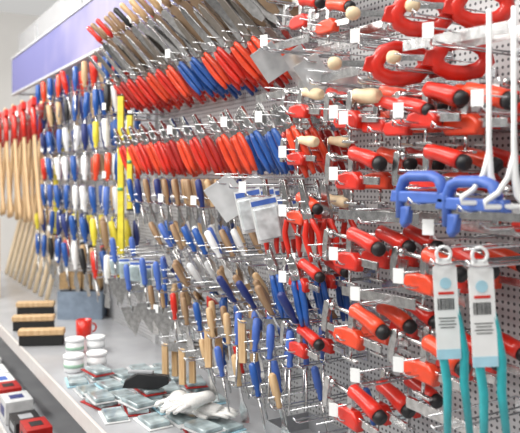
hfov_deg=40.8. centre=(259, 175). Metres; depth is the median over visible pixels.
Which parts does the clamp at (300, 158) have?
sliding arm, handle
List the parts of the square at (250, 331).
blade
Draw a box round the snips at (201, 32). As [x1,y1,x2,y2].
[179,6,246,85]
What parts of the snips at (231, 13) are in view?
handle, handle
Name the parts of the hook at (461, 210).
label arm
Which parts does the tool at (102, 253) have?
handle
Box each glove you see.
[154,390,186,414]
[160,390,215,412]
[184,402,238,419]
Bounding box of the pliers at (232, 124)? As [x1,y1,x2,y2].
[223,109,257,174]
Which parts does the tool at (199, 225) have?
handle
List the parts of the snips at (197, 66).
handle, handle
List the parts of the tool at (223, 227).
handle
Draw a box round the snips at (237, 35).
[222,19,274,83]
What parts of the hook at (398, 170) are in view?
label arm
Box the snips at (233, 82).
[204,42,243,90]
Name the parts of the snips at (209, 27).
handle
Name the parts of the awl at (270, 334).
blade, handle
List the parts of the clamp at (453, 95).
sliding arm, handle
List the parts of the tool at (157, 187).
handle, blade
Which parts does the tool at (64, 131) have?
handle, blade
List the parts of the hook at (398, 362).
label arm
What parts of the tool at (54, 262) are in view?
blade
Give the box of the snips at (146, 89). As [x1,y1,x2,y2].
[108,43,159,105]
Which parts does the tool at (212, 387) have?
handle, blade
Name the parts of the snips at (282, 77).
handle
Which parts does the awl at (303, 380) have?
blade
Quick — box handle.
[17,221,35,282]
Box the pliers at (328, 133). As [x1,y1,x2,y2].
[308,100,345,173]
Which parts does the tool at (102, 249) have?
blade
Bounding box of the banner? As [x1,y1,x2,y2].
[11,0,179,95]
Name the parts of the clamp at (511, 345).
handle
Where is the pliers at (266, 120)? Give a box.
[256,102,294,174]
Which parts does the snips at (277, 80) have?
handle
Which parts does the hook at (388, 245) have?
label arm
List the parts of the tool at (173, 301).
handle, blade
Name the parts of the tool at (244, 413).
handle, blade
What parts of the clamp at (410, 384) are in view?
sliding arm, handle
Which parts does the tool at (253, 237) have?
handle, blade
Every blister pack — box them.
[65,374,88,387]
[72,384,98,398]
[80,398,120,410]
[81,364,114,376]
[83,373,109,382]
[84,389,116,404]
[92,378,126,390]
[98,406,130,424]
[109,255,119,274]
[109,388,134,404]
[110,368,133,380]
[117,394,154,410]
[119,258,129,277]
[123,405,150,416]
[126,363,149,369]
[129,261,139,281]
[133,391,163,399]
[133,412,172,431]
[134,387,166,396]
[139,265,152,286]
[143,367,161,373]
[145,260,154,280]
[150,362,171,371]
[151,398,171,414]
[159,264,169,284]
[163,381,180,395]
[163,412,196,428]
[169,371,187,383]
[178,385,209,392]
[178,418,225,432]
[184,375,207,388]
[209,417,246,432]
[214,391,228,404]
[233,187,261,233]
[249,195,282,243]
[260,187,275,197]
[273,195,294,242]
[289,196,308,241]
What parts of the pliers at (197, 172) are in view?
handle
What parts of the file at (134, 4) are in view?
handle, blade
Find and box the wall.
[0,12,39,270]
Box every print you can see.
[437,349,461,359]
[472,356,498,367]
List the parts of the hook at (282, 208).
label arm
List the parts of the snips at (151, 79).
handle, handle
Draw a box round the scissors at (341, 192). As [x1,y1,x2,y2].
[337,189,358,245]
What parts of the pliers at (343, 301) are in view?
handle, handle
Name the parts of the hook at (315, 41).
label arm, plate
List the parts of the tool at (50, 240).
handle, blade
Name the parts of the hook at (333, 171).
label arm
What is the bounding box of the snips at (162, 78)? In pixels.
[125,34,180,100]
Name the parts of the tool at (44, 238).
handle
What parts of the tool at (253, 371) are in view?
handle, blade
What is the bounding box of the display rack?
[19,0,519,432]
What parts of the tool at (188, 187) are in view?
handle, blade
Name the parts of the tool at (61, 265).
blade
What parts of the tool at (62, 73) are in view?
handle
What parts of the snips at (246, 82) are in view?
handle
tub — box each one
[63,352,84,372]
[65,336,84,352]
[86,334,105,350]
[86,349,107,365]
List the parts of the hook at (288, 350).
label arm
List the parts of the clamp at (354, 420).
sliding arm, handle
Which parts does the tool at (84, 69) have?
handle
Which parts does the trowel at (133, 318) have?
handle, blade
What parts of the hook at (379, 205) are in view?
label arm, plate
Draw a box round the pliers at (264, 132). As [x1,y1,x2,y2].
[255,107,289,174]
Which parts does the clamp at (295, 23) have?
sliding arm, handle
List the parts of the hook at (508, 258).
label arm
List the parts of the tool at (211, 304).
handle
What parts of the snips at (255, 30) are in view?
handle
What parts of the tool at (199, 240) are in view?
handle, blade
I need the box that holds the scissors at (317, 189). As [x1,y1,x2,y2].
[313,180,332,242]
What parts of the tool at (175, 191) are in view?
handle, blade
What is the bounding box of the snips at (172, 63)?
[164,55,204,98]
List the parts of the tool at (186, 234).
handle, blade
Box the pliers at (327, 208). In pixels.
[320,180,339,260]
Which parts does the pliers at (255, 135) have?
handle, handle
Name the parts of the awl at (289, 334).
blade, handle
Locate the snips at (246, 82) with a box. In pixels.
[216,42,258,91]
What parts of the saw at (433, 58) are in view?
knob, blade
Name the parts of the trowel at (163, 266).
handle, blade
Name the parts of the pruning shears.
handle, handle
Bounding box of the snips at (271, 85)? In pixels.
[235,47,273,91]
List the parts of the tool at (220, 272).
handle, blade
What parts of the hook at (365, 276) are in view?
plate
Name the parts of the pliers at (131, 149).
handle, handle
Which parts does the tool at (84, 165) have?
handle, blade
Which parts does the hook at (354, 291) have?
label arm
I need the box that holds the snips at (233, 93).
[228,85,241,98]
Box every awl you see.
[234,312,241,386]
[250,311,258,383]
[251,318,260,395]
[266,324,274,404]
[283,324,291,401]
[286,330,294,414]
[301,324,305,397]
[303,338,308,411]
[319,327,324,408]
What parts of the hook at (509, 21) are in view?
label arm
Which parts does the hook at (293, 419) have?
label arm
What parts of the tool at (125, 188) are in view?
handle, blade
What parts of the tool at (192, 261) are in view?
handle, blade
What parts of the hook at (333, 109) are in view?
label arm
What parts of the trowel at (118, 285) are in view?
handle, blade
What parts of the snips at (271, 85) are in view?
handle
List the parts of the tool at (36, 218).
handle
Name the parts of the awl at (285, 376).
blade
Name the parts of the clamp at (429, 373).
sliding arm, handle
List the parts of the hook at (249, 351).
label arm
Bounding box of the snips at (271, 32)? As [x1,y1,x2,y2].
[263,19,292,50]
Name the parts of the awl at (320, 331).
handle, blade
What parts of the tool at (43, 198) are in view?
handle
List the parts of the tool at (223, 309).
handle, blade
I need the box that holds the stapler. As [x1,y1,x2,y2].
[123,370,168,388]
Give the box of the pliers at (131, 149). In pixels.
[120,127,144,174]
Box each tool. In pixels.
[34,212,39,242]
[35,85,40,105]
[35,233,40,270]
[40,133,46,172]
[40,184,46,223]
[40,233,49,270]
[41,82,46,120]
[41,118,46,137]
[41,159,46,197]
[41,210,45,234]
[41,235,46,274]
[43,208,47,231]
[45,158,53,198]
[46,105,55,145]
[46,131,53,171]
[47,78,52,104]
[47,184,52,210]
[48,237,54,278]
[49,211,54,237]
[50,233,56,270]
[50,235,54,273]
[51,95,55,121]
[53,185,60,227]
[54,79,62,119]
[54,157,63,199]
[55,240,60,282]
[56,74,60,116]
[56,102,61,144]
[56,132,61,171]
[56,212,61,242]
[56,237,61,272]
[57,129,61,161]
[57,235,63,272]
[60,71,71,114]
[60,214,70,257]
[61,242,69,286]
[62,128,70,171]
[62,156,69,200]
[64,99,69,142]
[64,185,69,221]
[64,239,68,281]
[66,75,69,97]
[69,215,76,245]
[70,155,76,187]
[71,242,77,285]
[71,245,79,291]
[72,66,77,111]
[72,96,77,141]
[72,185,78,231]
[73,126,79,171]
[78,72,88,115]
[78,248,90,296]
[79,186,89,233]
[79,217,89,264]
[80,96,86,119]
[80,241,88,284]
[80,244,86,290]
[81,61,87,101]
[81,123,87,162]
[82,155,87,202]
[83,92,89,122]
[88,72,91,92]
[88,124,94,153]
[88,186,98,236]
[88,244,95,289]
[89,62,93,87]
[89,248,99,295]
[90,93,94,121]
[90,219,96,269]
[90,251,97,301]
[91,56,97,88]
[92,89,98,120]
[93,121,98,153]
[93,154,99,204]
[98,62,104,91]
[99,89,106,117]
[99,127,101,148]
[99,185,103,215]
[99,214,102,243]
[99,251,110,300]
[100,122,105,152]
[100,154,110,202]
[100,221,108,254]
[101,57,105,83]
[101,118,110,170]
[101,139,104,160]
[101,247,105,294]
[103,187,109,222]
[104,84,110,137]
[104,153,110,205]
[104,255,110,307]
[105,52,111,82]
[108,221,117,252]
[110,86,117,119]
[110,99,113,119]
[110,122,116,152]
[110,186,113,218]
[111,155,113,185]
[112,154,115,203]
[112,187,117,235]
[113,119,117,152]
[114,60,120,85]
[114,153,117,186]
[124,187,132,236]
[124,220,129,254]
[127,179,136,223]
[133,220,139,251]
[134,121,140,129]
[134,179,145,225]
[134,182,148,223]
[134,187,140,235]
[135,168,139,179]
[143,179,155,225]
[147,285,159,334]
[148,222,172,268]
[151,204,157,222]
[153,179,164,225]
[158,223,186,276]
[158,289,168,342]
[161,179,173,230]
[162,284,167,307]
[163,256,191,297]
[164,220,183,267]
[166,179,171,216]
[169,179,177,211]
[170,224,191,275]
[170,293,177,343]
[171,179,184,232]
[171,288,182,340]
[172,262,203,309]
[172,283,183,336]
[173,259,205,301]
[174,222,200,273]
[177,182,185,223]
[179,292,192,338]
[180,179,187,221]
[180,297,194,351]
[181,226,207,276]
[182,179,191,231]
[182,180,189,221]
[183,287,194,338]
[184,179,198,233]
[185,224,209,280]
[186,222,205,266]
[187,263,218,304]
[191,179,198,222]
[192,179,201,223]
[192,226,218,273]
[192,227,216,280]
[192,291,199,337]
[193,258,220,298]
[193,302,202,338]
[195,179,206,230]
[195,180,207,233]
[196,287,204,328]
[197,223,218,268]
[199,338,219,401]
[201,179,214,227]
[202,330,215,383]
[204,179,221,240]
[204,230,233,283]
[204,261,231,304]
[206,307,218,372]
[207,227,235,288]
[208,224,232,271]
[208,301,215,353]
[210,179,221,225]
[210,224,233,270]
[214,346,229,411]
[216,275,245,317]
[217,269,248,317]
[218,179,230,234]
[219,229,248,283]
[219,265,247,309]
[219,299,227,349]
[220,306,233,359]
[221,226,239,266]
[221,294,227,312]
[222,225,249,281]
[223,313,234,381]
[223,345,231,392]
[229,219,233,228]
[230,229,255,281]
[231,354,249,423]
[232,274,263,316]
[233,226,257,272]
[233,305,238,320]
[233,346,249,398]
[236,269,265,316]
[236,280,264,324]
[248,232,275,279]
[249,362,265,429]
[250,311,264,376]
[252,272,278,312]
[253,279,280,317]
[254,285,280,335]
[255,359,267,419]
[260,354,270,404]
[265,310,277,361]
[268,373,289,432]
[271,360,288,428]
[277,292,312,350]
[306,296,328,337]
[311,366,328,431]
[332,311,348,346]
[363,387,375,427]
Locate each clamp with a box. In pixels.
[279,192,322,236]
[280,136,319,176]
[280,321,324,368]
[281,88,324,129]
[281,257,325,292]
[282,0,325,39]
[307,0,355,45]
[307,318,345,363]
[308,87,346,130]
[308,136,350,175]
[308,192,348,223]
[309,260,347,299]
[321,300,390,363]
[322,226,385,285]
[322,375,387,432]
[323,88,382,143]
[324,146,387,204]
[332,99,372,136]
[350,373,415,432]
[351,299,417,358]
[354,225,415,282]
[355,95,408,145]
[356,146,417,203]
[359,86,411,143]
[373,96,434,148]
[380,368,442,430]
[383,224,443,271]
[384,147,444,190]
[384,298,435,353]
[386,88,448,145]
[388,328,471,400]
[389,246,467,311]
[390,88,463,149]
[390,170,457,227]
[392,144,472,191]
[393,81,469,144]
[419,243,499,308]
[420,326,496,393]
[431,82,518,153]
[432,145,503,196]
[435,176,519,236]
[444,83,485,146]
[448,88,519,146]
[450,146,519,198]
[451,242,519,288]
[464,327,519,387]
[491,184,519,232]
[492,77,519,121]
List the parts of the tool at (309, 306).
handle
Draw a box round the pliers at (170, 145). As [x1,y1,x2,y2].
[158,120,185,174]
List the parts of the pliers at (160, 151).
handle, handle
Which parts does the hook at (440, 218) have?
label arm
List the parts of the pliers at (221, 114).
handle, handle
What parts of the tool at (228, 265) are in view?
blade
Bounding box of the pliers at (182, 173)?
[163,123,187,174]
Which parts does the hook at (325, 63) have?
label arm, plate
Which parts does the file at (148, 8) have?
handle, blade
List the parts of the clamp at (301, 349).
sliding arm, handle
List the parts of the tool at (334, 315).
handle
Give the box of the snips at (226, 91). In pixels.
[176,31,228,98]
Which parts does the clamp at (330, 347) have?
sliding arm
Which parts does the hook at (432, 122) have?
label arm, plate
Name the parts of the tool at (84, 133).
handle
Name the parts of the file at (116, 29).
handle, blade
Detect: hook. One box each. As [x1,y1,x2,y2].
[41,148,88,155]
[47,147,97,153]
[47,200,97,205]
[53,121,91,127]
[55,254,99,262]
[59,146,102,152]
[68,145,116,153]
[76,114,126,121]
[76,144,116,150]
[81,204,135,210]
[86,111,137,121]
[93,108,150,119]
[96,205,149,212]
[97,236,150,245]
[98,173,150,181]
[102,103,163,116]
[102,171,163,180]
[108,206,163,214]
[108,239,163,248]
[112,74,135,83]
[117,245,170,254]
[119,247,182,257]
[120,71,145,80]
[127,16,175,31]
[127,193,183,201]
[128,67,148,76]
[128,110,179,123]
[129,250,193,260]
[130,134,189,145]
[130,282,191,292]
[134,194,183,202]
[136,14,176,27]
[137,64,173,74]
[140,133,201,144]
[140,253,189,263]
[142,194,204,203]
[146,278,210,287]
[146,297,206,310]
[147,60,176,70]
[149,131,215,143]
[151,195,204,203]
[153,302,219,313]
[156,236,222,245]
[157,0,174,12]
[157,56,188,66]
[158,194,206,204]
[159,129,214,140]
[160,268,210,278]
[160,280,220,292]
[160,332,198,345]
[165,49,193,62]
[165,237,234,247]
[167,125,224,138]
[167,271,235,283]
[167,305,233,320]
[171,196,206,205]
[174,239,246,249]
[176,339,248,350]
[179,311,247,325]
[180,47,208,58]
[182,126,223,136]
[182,197,209,206]
[182,274,252,287]
[182,343,249,361]
[185,240,256,252]
[191,196,214,208]
[193,42,234,54]
[194,278,269,292]
[195,124,238,135]
[196,350,272,369]
[198,242,264,255]
[205,325,265,338]
[206,36,237,49]
[209,122,255,133]
[209,282,287,297]
[210,244,286,258]
[212,357,287,378]
[215,174,293,186]
[220,330,296,345]
[221,30,285,45]
[221,117,261,131]
[226,247,298,261]
[227,177,329,190]
[228,286,292,303]
[229,331,296,345]
[229,366,310,387]
[235,306,317,322]
[238,24,319,47]
[239,181,347,197]
[241,117,324,133]
[244,251,320,266]
[244,291,314,309]
[244,332,318,353]
[247,375,321,398]
[255,111,344,132]
[258,38,344,57]
[260,34,351,59]
[261,338,346,360]
[264,87,345,107]
[264,256,324,271]
[266,0,345,16]
[266,297,350,316]
[268,384,348,409]
[274,14,353,32]
[277,199,365,212]
[279,111,356,130]
[279,146,347,162]
[279,205,363,220]
[279,270,372,286]
[279,346,367,369]
[283,101,371,116]
[283,329,372,352]
[287,261,375,276]
[288,304,375,324]
[291,397,373,423]
[298,200,389,214]
[300,18,390,43]
[300,243,358,253]
[302,49,393,70]
[307,23,400,45]
[307,70,378,88]
[307,242,391,257]
[316,408,409,432]
[318,108,372,123]
[329,105,372,123]
[329,167,402,184]
[329,246,421,264]
[329,392,429,420]
[334,316,426,340]
[339,111,440,136]
[350,28,453,61]
[350,286,426,305]
[350,359,452,386]
[355,67,452,88]
[355,208,441,223]
[365,117,463,139]
[367,64,465,85]
[387,15,455,31]
[390,110,492,133]
[393,102,501,128]
[393,266,501,288]
[393,355,472,377]
[394,53,496,83]
[398,170,501,185]
[405,187,517,204]
[410,0,510,27]
[422,22,519,61]
[422,219,519,240]
[427,241,519,265]
[428,395,519,432]
[429,111,519,136]
[455,193,513,212]
[463,245,519,268]
[471,89,519,115]
[478,222,519,230]
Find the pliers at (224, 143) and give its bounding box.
[210,117,242,176]
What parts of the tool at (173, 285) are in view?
handle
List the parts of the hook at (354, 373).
label arm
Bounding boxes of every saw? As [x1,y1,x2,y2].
[328,41,431,86]
[346,0,452,36]
[386,44,494,80]
[405,0,515,28]
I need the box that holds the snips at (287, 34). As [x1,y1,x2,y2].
[277,15,305,48]
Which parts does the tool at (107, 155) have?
handle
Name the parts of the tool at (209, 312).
handle, blade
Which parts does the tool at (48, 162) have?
handle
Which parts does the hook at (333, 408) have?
plate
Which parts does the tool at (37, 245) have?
handle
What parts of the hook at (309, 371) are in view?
label arm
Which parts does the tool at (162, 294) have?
handle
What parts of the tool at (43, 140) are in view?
handle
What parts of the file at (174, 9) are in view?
handle, blade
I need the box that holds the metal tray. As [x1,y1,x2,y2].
[266,411,345,432]
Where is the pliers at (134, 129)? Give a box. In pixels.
[133,128,156,174]
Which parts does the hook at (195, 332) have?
label arm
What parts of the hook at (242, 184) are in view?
label arm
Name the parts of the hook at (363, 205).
plate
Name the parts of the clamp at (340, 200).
handle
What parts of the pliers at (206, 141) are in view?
handle, handle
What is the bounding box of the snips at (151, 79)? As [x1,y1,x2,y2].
[121,43,171,102]
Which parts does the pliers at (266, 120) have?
handle, handle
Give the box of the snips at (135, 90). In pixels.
[99,46,149,107]
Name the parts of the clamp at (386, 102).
handle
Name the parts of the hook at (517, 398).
label arm, plate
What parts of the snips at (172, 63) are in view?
handle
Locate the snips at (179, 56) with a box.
[176,54,216,99]
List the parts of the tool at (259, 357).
blade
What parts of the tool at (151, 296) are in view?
handle, blade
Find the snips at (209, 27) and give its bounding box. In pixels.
[193,8,261,85]
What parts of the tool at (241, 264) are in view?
blade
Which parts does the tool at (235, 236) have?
handle, blade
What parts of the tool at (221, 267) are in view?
handle, blade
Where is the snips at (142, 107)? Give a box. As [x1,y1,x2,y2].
[114,72,144,111]
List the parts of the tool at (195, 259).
handle, blade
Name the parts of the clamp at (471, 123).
sliding arm, handle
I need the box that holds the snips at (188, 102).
[181,95,193,104]
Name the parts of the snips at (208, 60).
handle, handle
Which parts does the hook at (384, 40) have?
label arm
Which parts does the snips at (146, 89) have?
handle, handle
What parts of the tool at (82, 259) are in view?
handle, blade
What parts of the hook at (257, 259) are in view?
label arm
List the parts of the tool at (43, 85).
handle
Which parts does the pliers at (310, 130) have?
handle, handle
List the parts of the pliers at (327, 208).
handle, handle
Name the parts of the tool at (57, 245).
handle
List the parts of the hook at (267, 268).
label arm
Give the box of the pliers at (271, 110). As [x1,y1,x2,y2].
[269,108,296,170]
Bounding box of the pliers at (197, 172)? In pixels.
[179,129,199,177]
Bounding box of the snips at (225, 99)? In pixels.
[176,33,230,100]
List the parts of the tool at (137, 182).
handle, blade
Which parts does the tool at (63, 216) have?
handle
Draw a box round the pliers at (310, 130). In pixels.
[294,100,327,172]
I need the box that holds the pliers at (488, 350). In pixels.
[468,246,509,432]
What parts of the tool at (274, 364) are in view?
handle, blade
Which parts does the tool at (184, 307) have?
handle, blade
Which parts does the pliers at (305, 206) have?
handle, handle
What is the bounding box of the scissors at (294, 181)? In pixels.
[293,179,302,242]
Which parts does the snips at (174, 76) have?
handle, handle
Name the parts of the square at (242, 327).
blade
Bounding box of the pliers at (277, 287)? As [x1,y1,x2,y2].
[266,249,288,317]
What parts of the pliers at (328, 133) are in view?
handle, handle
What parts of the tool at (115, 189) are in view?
handle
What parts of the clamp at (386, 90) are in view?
handle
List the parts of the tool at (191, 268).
handle, blade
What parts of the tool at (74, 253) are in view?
handle, blade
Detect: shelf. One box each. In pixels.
[0,270,283,432]
[0,337,85,432]
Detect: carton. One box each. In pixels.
[0,364,8,373]
[0,373,14,381]
[0,380,21,393]
[0,390,32,425]
[9,409,39,432]
[20,416,52,432]
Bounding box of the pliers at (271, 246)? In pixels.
[269,244,278,309]
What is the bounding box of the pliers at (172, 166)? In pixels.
[152,125,176,173]
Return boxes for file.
[87,26,128,72]
[90,23,136,69]
[95,18,139,65]
[98,27,139,74]
[104,15,147,64]
[104,23,144,67]
[108,11,153,62]
[112,20,149,69]
[113,7,163,57]
[119,2,164,54]
[129,0,179,54]
[132,7,179,54]
[136,0,186,49]
[149,0,191,45]
[161,0,203,42]
[174,0,218,43]
[176,0,215,39]
[190,0,227,32]
[203,0,236,38]
[205,0,238,30]
[226,0,247,27]
[234,0,265,26]
[238,0,264,21]
[244,11,265,33]
[252,0,279,23]
[258,0,279,15]
[265,17,279,28]
[276,0,290,19]
[280,0,297,15]
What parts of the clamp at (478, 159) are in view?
handle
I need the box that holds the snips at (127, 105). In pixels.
[87,54,133,110]
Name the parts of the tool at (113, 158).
handle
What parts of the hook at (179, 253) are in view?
label arm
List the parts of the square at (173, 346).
blade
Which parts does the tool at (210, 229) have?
handle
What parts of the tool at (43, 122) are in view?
handle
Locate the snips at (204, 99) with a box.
[168,61,206,104]
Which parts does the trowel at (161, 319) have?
handle, blade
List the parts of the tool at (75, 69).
handle, blade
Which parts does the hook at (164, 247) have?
label arm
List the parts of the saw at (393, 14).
knob, blade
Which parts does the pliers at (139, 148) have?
handle, handle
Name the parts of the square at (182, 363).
blade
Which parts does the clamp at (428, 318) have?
handle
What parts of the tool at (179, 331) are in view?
handle, blade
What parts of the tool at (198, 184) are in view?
handle, blade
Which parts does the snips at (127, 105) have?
handle, handle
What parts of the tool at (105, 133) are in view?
handle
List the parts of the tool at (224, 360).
handle, blade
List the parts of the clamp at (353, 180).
sliding arm, handle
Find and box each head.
[12,314,55,330]
[16,300,54,314]
[18,327,65,345]
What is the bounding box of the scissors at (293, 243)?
[279,179,295,252]
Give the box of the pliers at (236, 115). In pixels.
[235,114,264,168]
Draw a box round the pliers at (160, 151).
[147,122,172,174]
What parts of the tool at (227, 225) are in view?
blade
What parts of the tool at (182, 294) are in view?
handle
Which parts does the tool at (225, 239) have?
handle, blade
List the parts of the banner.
banner frame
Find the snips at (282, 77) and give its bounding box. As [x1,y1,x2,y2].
[250,32,291,83]
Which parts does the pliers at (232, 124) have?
handle, handle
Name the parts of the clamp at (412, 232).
handle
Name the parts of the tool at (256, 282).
handle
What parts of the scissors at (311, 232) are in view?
handle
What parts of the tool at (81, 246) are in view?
handle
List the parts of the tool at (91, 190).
handle, blade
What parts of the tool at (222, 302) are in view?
handle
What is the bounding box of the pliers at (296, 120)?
[289,105,322,173]
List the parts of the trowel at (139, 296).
handle, blade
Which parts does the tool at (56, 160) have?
handle, blade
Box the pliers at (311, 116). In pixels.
[310,116,339,169]
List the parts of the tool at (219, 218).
blade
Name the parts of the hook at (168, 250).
label arm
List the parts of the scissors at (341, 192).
handle, handle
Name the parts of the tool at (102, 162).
handle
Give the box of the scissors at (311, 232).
[298,179,314,254]
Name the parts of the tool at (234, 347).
handle, blade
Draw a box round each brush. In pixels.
[59,273,69,291]
[63,271,73,291]
[71,273,81,291]
[78,271,82,291]
[82,274,91,291]
[90,273,100,291]
[98,271,103,290]
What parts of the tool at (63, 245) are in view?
handle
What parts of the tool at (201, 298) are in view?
handle, blade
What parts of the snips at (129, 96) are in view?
handle, handle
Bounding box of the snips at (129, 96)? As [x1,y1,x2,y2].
[94,51,140,109]
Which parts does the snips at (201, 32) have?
handle, handle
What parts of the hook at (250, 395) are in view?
label arm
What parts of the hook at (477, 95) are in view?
label arm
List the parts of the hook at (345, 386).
label arm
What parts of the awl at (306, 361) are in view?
handle, blade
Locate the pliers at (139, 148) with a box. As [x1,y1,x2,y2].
[128,126,152,174]
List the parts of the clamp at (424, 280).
sliding arm, handle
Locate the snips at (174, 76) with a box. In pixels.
[141,34,191,98]
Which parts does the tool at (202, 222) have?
blade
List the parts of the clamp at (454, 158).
sliding arm, handle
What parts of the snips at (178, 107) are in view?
handle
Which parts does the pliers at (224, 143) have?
handle, handle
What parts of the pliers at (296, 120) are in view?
handle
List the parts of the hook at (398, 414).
label arm, plate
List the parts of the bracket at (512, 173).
upright arm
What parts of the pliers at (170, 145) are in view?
handle, handle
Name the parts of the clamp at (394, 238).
handle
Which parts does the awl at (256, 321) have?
blade, handle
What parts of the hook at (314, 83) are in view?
label arm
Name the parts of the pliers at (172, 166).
handle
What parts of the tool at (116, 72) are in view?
handle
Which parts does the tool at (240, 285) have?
handle, blade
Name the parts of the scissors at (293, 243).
handle, handle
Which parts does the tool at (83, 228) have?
handle, blade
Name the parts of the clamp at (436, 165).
handle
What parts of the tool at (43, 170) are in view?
handle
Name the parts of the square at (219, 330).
blade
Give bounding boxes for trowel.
[108,237,126,305]
[121,264,141,335]
[129,237,144,302]
[137,258,158,333]
[150,261,172,340]
[159,256,179,330]
[176,262,194,333]
[203,173,238,222]
[245,173,261,189]
[250,40,289,82]
[282,44,308,85]
[294,52,333,91]
[327,56,361,92]
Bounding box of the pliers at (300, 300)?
[289,253,309,326]
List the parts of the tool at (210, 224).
blade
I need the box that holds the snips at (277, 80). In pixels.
[251,40,287,87]
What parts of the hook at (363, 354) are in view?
plate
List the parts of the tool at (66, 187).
handle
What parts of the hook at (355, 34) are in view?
label arm, plate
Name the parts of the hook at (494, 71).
label arm, plate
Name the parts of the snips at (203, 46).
handle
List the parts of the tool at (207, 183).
handle, blade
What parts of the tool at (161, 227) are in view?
handle, blade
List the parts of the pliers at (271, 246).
handle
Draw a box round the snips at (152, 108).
[112,58,154,112]
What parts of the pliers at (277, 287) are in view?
handle, handle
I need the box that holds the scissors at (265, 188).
[262,179,278,253]
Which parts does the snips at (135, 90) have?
handle, handle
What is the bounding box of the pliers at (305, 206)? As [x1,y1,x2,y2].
[298,180,324,261]
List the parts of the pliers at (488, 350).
handle, handle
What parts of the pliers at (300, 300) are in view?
handle, handle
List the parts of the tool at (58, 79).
handle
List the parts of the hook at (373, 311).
plate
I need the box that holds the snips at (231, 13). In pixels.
[219,0,262,53]
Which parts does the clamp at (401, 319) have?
sliding arm, handle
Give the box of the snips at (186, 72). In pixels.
[147,24,204,95]
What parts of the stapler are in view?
lever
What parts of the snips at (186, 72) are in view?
handle, handle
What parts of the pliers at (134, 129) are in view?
handle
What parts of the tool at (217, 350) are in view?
handle, blade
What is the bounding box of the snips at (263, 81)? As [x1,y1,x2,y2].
[228,33,274,88]
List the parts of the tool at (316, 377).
handle, blade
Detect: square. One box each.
[162,342,198,373]
[171,341,198,376]
[178,347,212,384]
[189,345,226,383]
[204,327,249,367]
[215,325,261,354]
[238,318,288,363]
[249,317,297,361]
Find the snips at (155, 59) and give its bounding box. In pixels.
[140,41,192,100]
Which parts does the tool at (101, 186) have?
handle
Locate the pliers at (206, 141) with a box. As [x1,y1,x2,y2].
[192,114,224,173]
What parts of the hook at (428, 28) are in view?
label arm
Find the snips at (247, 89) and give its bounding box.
[244,84,257,95]
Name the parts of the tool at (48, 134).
handle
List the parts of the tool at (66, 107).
handle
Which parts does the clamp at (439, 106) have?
handle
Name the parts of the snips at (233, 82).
handle, handle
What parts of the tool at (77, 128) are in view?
handle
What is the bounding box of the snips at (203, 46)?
[191,34,244,94]
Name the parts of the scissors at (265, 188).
handle, handle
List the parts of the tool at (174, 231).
handle, blade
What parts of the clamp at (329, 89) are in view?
handle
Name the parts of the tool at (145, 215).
blade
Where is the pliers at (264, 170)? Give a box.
[234,117,265,173]
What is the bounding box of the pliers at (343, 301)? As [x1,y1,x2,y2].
[332,269,349,320]
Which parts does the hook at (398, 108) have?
label arm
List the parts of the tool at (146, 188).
handle, blade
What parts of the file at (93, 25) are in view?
handle, blade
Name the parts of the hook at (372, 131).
label arm, plate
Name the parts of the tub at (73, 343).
lid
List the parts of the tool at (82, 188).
handle, blade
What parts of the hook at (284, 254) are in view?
label arm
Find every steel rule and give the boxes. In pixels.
[256,87,298,102]
[258,34,308,49]
[297,96,324,100]
[298,67,358,88]
[304,0,325,12]
[305,40,350,53]
[318,21,382,46]
[331,244,364,250]
[338,209,418,224]
[342,286,415,310]
[351,27,400,44]
[362,73,439,88]
[364,209,438,222]
[382,279,465,307]
[389,77,446,87]
[403,21,507,51]
[406,396,489,432]
[430,25,519,51]
[460,220,519,236]
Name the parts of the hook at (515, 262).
label arm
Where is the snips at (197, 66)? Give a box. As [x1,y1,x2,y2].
[156,19,218,91]
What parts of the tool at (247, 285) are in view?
handle, blade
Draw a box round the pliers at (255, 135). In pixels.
[239,106,276,173]
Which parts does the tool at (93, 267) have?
handle, blade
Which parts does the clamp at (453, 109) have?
sliding arm, handle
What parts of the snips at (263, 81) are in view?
handle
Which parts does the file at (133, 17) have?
handle, blade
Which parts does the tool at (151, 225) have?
handle, blade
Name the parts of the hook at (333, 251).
label arm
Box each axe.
[0,112,5,214]
[0,118,9,215]
[1,108,13,216]
[7,116,17,217]
[9,104,22,218]
[10,126,16,203]
[13,128,18,211]
[14,111,26,219]
[18,100,32,221]
[18,123,24,211]
[22,124,27,207]
[23,109,31,222]
[26,110,34,219]
[27,96,43,224]
[30,131,37,198]
[33,101,46,224]
[36,106,45,208]
[46,100,53,210]
[48,106,62,208]
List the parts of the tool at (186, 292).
handle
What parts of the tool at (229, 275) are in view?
handle, blade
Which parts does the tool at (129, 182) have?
handle, blade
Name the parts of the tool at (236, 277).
handle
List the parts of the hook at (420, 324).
label arm, plate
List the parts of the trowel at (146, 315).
handle, blade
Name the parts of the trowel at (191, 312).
handle, blade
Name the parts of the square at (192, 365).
blade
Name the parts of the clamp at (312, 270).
handle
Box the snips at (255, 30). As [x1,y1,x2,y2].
[230,0,291,78]
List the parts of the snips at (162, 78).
handle, handle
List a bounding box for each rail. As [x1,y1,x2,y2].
[35,25,37,276]
[79,0,82,270]
[299,12,307,412]
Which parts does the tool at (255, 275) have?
handle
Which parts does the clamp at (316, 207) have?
sliding arm, handle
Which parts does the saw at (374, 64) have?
knob, blade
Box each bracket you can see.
[459,9,519,213]
[483,6,519,209]
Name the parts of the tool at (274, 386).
handle, blade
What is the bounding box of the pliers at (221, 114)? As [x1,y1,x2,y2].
[220,112,253,173]
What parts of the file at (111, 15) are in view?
handle, blade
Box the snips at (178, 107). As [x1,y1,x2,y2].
[150,70,182,109]
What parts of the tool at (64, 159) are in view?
handle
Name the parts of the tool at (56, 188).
handle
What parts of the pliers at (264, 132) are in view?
handle, handle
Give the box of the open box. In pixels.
[57,290,106,319]
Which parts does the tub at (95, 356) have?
lid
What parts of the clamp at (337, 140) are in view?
sliding arm, handle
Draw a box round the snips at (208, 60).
[174,17,230,89]
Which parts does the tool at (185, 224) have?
blade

